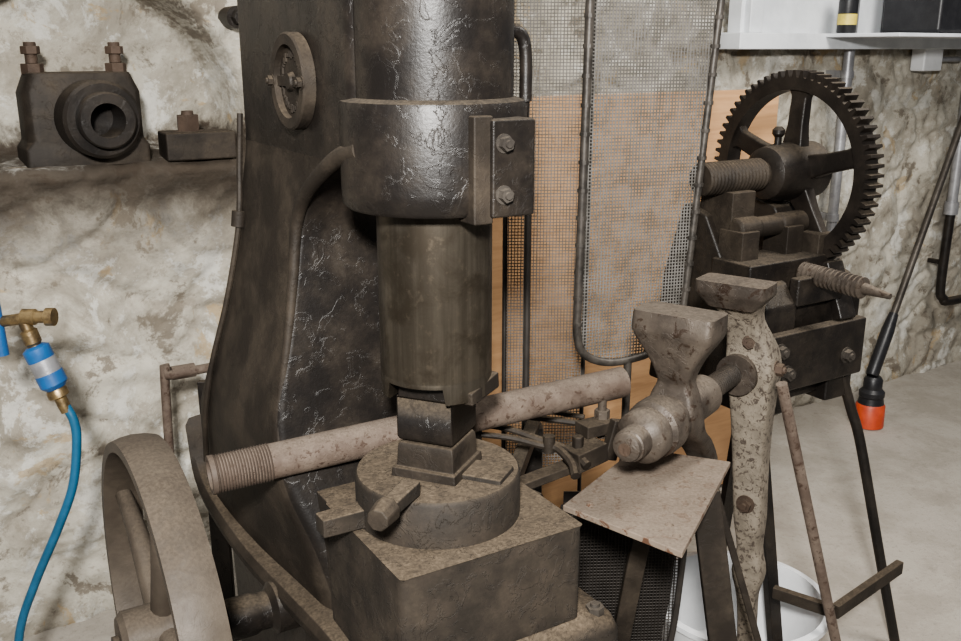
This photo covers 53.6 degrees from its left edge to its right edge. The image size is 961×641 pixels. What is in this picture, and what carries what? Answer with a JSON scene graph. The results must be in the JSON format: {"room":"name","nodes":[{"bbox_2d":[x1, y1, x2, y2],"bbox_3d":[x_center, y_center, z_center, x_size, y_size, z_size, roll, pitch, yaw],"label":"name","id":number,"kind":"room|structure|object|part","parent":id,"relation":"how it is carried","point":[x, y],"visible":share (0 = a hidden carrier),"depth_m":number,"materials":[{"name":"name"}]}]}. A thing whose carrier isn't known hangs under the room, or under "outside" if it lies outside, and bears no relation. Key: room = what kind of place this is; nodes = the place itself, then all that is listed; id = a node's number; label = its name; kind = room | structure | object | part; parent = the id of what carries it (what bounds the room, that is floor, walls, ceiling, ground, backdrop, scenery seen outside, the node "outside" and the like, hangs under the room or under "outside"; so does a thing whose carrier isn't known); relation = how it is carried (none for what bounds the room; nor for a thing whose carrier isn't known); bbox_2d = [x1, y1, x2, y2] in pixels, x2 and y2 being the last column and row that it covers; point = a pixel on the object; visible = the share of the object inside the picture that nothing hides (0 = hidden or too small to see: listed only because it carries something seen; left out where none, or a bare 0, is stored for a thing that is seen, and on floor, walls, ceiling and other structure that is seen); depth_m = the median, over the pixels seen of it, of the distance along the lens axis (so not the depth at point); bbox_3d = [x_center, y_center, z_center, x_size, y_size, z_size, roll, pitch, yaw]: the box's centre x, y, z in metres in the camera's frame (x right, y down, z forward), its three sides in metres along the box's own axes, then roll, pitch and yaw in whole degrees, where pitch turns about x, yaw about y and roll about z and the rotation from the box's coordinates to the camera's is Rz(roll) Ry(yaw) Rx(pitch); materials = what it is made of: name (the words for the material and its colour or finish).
{"room":"metal workshop","nodes":[
{"label":"metal workshop","id":0,"kind":"room"},
{"bbox_2d":[0,0,960,640],"bbox_3d":[0.111,-0.699,3.328,6.588,2.750,0.316,-10,19,-32],"label":"wall","id":1,"kind":"structure","parent":0,"point":[133,260],"depth_m":2.70,"materials":[{"name":"stone"}]},
{"bbox_2d":[15,42,150,167],"bbox_3d":[-1.029,-0.559,2.466,0.310,0.315,0.283,-10,19,-32],"label":"block","id":2,"kind":"object","parent":1,"relation":"on","point":[67,118],"visible":1,"depth_m":2.41,"materials":[{"name":"metal"}]},
{"bbox_2d":[158,110,236,161],"bbox_3d":[-0.785,-0.516,2.635,0.192,0.129,0.120,-8,18,-27],"label":"block","id":3,"kind":"object","parent":1,"relation":"on","point":[189,142],"visible":0.98,"depth_m":2.60,"materials":[{"name":"brown metal"}]},
{"bbox_2d":[218,6,238,28],"bbox_3d":[-0.671,-0.826,2.590,0.060,0.060,0.110,-10,19,-32],"label":"bolt","id":4,"kind":"object","parent":1,"relation":"attached to","point":[228,16],"visible":0.63,"depth_m":2.56,"materials":[{"name":"metal"}]},
{"bbox_2d":[728,0,883,33],"bbox_3d":[1.944,-1.749,4.048,2.370,1.030,0.061,-10,19,-32],"label":"window","id":5,"kind":"structure","parent":1,"relation":"in","point":[779,16],"depth_m":3.71,"materials":[{"name":"white glass"}]},
{"bbox_2d":[719,0,960,48],"bbox_3d":[1.948,-1.713,4.024,2.460,1.085,0.120,-10,19,-32],"label":"trim","id":6,"kind":"structure","parent":1,"relation":"attached to","point":[752,37],"depth_m":3.65,"materials":[{"name":"white paint"}]},
{"bbox_2d":[820,0,860,231],"bbox_3d":[1.503,-1.113,3.953,0.054,2.000,0.127,-10,19,-32],"label":"conduit","id":7,"kind":"object","parent":1,"relation":"attached to","point":[846,74],"visible":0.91,"depth_m":4.01,"materials":[{"name":"silver metal"}]},
{"bbox_2d":[826,33,960,38],"bbox_3d":[2.150,-1.132,4.153,1.800,0.222,0.480,-10,19,-32],"label":"shelf","id":8,"kind":"object","parent":1,"relation":"attached to","point":[841,35],"visible":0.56,"depth_m":3.60,"materials":[{"name":"white paint"}]},
{"bbox_2d":[836,0,858,32],"bbox_3d":[1.418,-1.198,3.665,0.073,0.170,0.073,-10,19,-32],"label":"spray can","id":9,"kind":"object","parent":8,"relation":"on","point":[847,16],"visible":0.97,"depth_m":3.65,"materials":[{"name":"black metal"}]},
{"bbox_2d":[881,0,960,32],"bbox_3d":[2.115,-1.359,3.991,1.020,0.300,0.280,-10,19,-32],"label":"case","id":10,"kind":"object","parent":8,"relation":"on","point":[899,16],"visible":0.92,"depth_m":3.72,"materials":[{"name":"plastic"}]},
{"bbox_2d":[910,49,960,70],"bbox_3d":[2.087,-1.188,4.324,0.330,0.100,0.070,-10,19,-32],"label":"junction box","id":11,"kind":"object","parent":1,"relation":"attached to","point":[921,59],"visible":0.86,"depth_m":4.25,"materials":[{"name":"white plastic"}]},
{"bbox_2d":[927,99,960,305],"bbox_3d":[2.562,-1.176,4.558,0.734,2.212,0.113,-7,17,-23],"label":"pipe","id":12,"kind":"object","parent":1,"relation":"attached to","point":[951,206],"visible":0.98,"depth_m":4.59,"materials":[{"name":"black metal"}]},
{"bbox_2d":[24,361,960,640],"bbox_3d":[1.000,0.985,2.623,9.000,0.100,11.500,0,16,0],"label":"floor","id":13,"kind":"structure","parent":0,"point":[915,458],"depth_m":3.50,"materials":[{"name":"concrete"}]},
{"bbox_2d":[0,304,81,640],"bbox_3d":[-1.107,0.500,2.075,0.487,1.126,0.146,-7,17,-23],"label":"air hose regulator","id":14,"kind":"object","parent":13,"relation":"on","point":[40,357],"visible":1,"depth_m":2.00,"materials":[{"name":"blue rubber"}]},
{"bbox_2d":[159,363,234,599],"bbox_3d":[-0.704,0.509,2.568,0.273,0.846,0.091,-8,18,-26],"label":"trestle","id":15,"kind":"object","parent":13,"relation":"on","point":[221,549],"visible":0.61,"depth_m":2.47,"materials":[{"name":"metal"}]},
{"bbox_3d":[-0.713,0.505,2.584,0.273,0.846,0.051,-8,18,-26],"label":"trestle frame","id":16,"kind":"part","parent":15,"relation":"part of","materials":[{"name":"metal"}]},
{"bbox_3d":[-0.700,0.491,2.533,0.050,0.700,0.020,0,16,0],"label":"trestle plate","id":17,"kind":"part","parent":15,"relation":"part of","materials":[{"name":"white paint"}]},
{"bbox_2d":[101,0,617,640],"bbox_3d":[-0.321,-0.002,1.713,0.755,2.300,0.960,-9,18,-30],"label":"hammer","id":18,"kind":"object","parent":13,"relation":"on","point":[386,140],"visible":0.98,"depth_m":1.53,"materials":[{"name":"black paint"}]},
{"bbox_2d":[501,0,595,490],"bbox_3d":[0.160,-0.032,2.359,0.211,2.000,0.029,0,16,0],"label":"guard","id":19,"kind":"object","parent":13,"relation":"on","point":[527,219],"visible":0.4,"depth_m":2.31,"materials":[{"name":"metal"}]},
{"bbox_2d":[513,400,619,496],"bbox_3d":[0.185,0.598,2.032,0.245,0.971,0.440,3,16,9],"label":"clamp","id":20,"kind":"object","parent":13,"relation":"on","point":[585,443],"visible":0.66,"depth_m":1.88,"materials":[{"name":"metal"}]},
{"bbox_2d":[205,367,630,494],"bbox_3d":[-0.085,0.195,1.775,0.832,0.106,0.068,-8,18,-25],"label":"pipe","id":21,"kind":"object","parent":20,"relation":"attached to","point":[257,464],"visible":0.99,"depth_m":1.69,"materials":[{"name":"brown metal"}]},
{"bbox_2d":[560,491,686,640],"bbox_3d":[0.330,0.706,2.276,0.300,0.628,0.082,0,16,0],"label":"mesh basket","id":22,"kind":"object","parent":13,"relation":"on","point":[603,552],"visible":0.29,"depth_m":2.24,"materials":[{"name":"metal"}]},
{"bbox_2d":[482,89,778,507],"bbox_3d":[0.502,-0.004,3.198,1.240,1.485,0.060,-10,19,-32],"label":"plywood board","id":23,"kind":"object","parent":13,"relation":"on","point":[718,424],"visible":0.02,"depth_m":3.02,"materials":[{"name":"brown wood"}]},
{"bbox_2d":[572,0,724,639],"bbox_3d":[0.373,0.040,2.198,0.349,1.951,0.025,-5,17,-17],"label":"guard","id":24,"kind":"object","parent":13,"relation":"on","point":[582,216],"visible":0.8,"depth_m":2.08,"materials":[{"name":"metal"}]},
{"bbox_2d":[563,453,761,640],"bbox_3d":[0.351,0.715,1.908,0.432,0.822,0.415,9,18,29],"label":"table","id":25,"kind":"object","parent":13,"relation":"on","point":[661,504],"visible":0.9,"depth_m":1.83,"materials":[{"name":"metal"}]},
{"bbox_3d":[0.312,0.326,1.796,0.239,0.012,0.398,7,18,24],"label":"table plate","id":26,"kind":"part","parent":25,"relation":"part of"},
{"bbox_2d":[613,273,786,640],"bbox_3d":[0.451,0.510,2.005,0.190,1.155,0.640,11,20,34],"label":"vise","id":27,"kind":"object","parent":13,"relation":"on","point":[677,340],"visible":0.97,"depth_m":1.95,"materials":[{"name":"metal"}]},
{"bbox_2d":[662,551,827,640],"bbox_3d":[0.680,0.836,2.539,0.468,0.234,0.468,0,16,0],"label":"bucket","id":28,"kind":"object","parent":13,"relation":"on","point":[798,624],"visible":0.38,"depth_m":2.64,"materials":[{"name":"white plastic"}]},
{"bbox_2d":[649,70,903,640],"bbox_3d":[0.788,0.143,2.541,0.509,1.570,0.686,-13,21,-39],"label":"machine","id":29,"kind":"object","parent":13,"relation":"on","point":[760,217],"visible":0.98,"depth_m":2.38,"materials":[{"name":"metal"}]},
{"bbox_2d":[776,381,840,640],"bbox_3d":[0.772,0.575,2.150,0.331,0.957,0.030,-5,17,-16],"label":"rod","id":30,"kind":"object","parent":13,"relation":"on","point":[782,386],"visible":1,"depth_m":2.08,"materials":[{"name":"metal"}]},
{"bbox_2d":[481,411,590,479],"bbox_3d":[0.101,0.234,1.915,0.243,0.068,0.271,0,16,0],"label":"tongs","id":31,"kind":"object","parent":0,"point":[548,443],"visible":0.77,"depth_m":1.87,"materials":[{"name":"metal"}]},
{"bbox_2d":[855,375,885,429],"bbox_3d":[1.730,0.356,4.211,0.128,0.233,0.128,0,16,0],"label":"canister","id":32,"kind":"object","parent":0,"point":[870,405],"visible":0.88,"depth_m":4.17,"materials":[{"name":"orange plastic"}]},
{"bbox_2d":[855,401,885,429],"bbox_3d":[1.730,0.416,4.228,0.128,0.110,0.128,0,16,0],"label":"cap","id":33,"kind":"object","parent":32,"relation":"on","point":[871,414],"depth_m":4.18,"materials":[{"name":"orange plastic"}]},
{"bbox_2d":[857,375,884,406],"bbox_3d":[1.730,0.305,4.197,0.112,0.125,0.112,0,16,0],"label":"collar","id":34,"kind":"object","parent":32,"relation":"attached to","point":[871,394],"depth_m":4.16,"materials":[{"name":"black plastic"}]},
{"bbox_2d":[866,116,960,376],"bbox_3d":[2.038,-0.500,4.301,0.056,1.387,0.946,15,22,42],"label":"rod","id":35,"kind":"object","parent":32,"relation":"on","point":[887,331],"visible":1,"depth_m":4.24,"materials":[{"name":"black plastic"}]}
]}

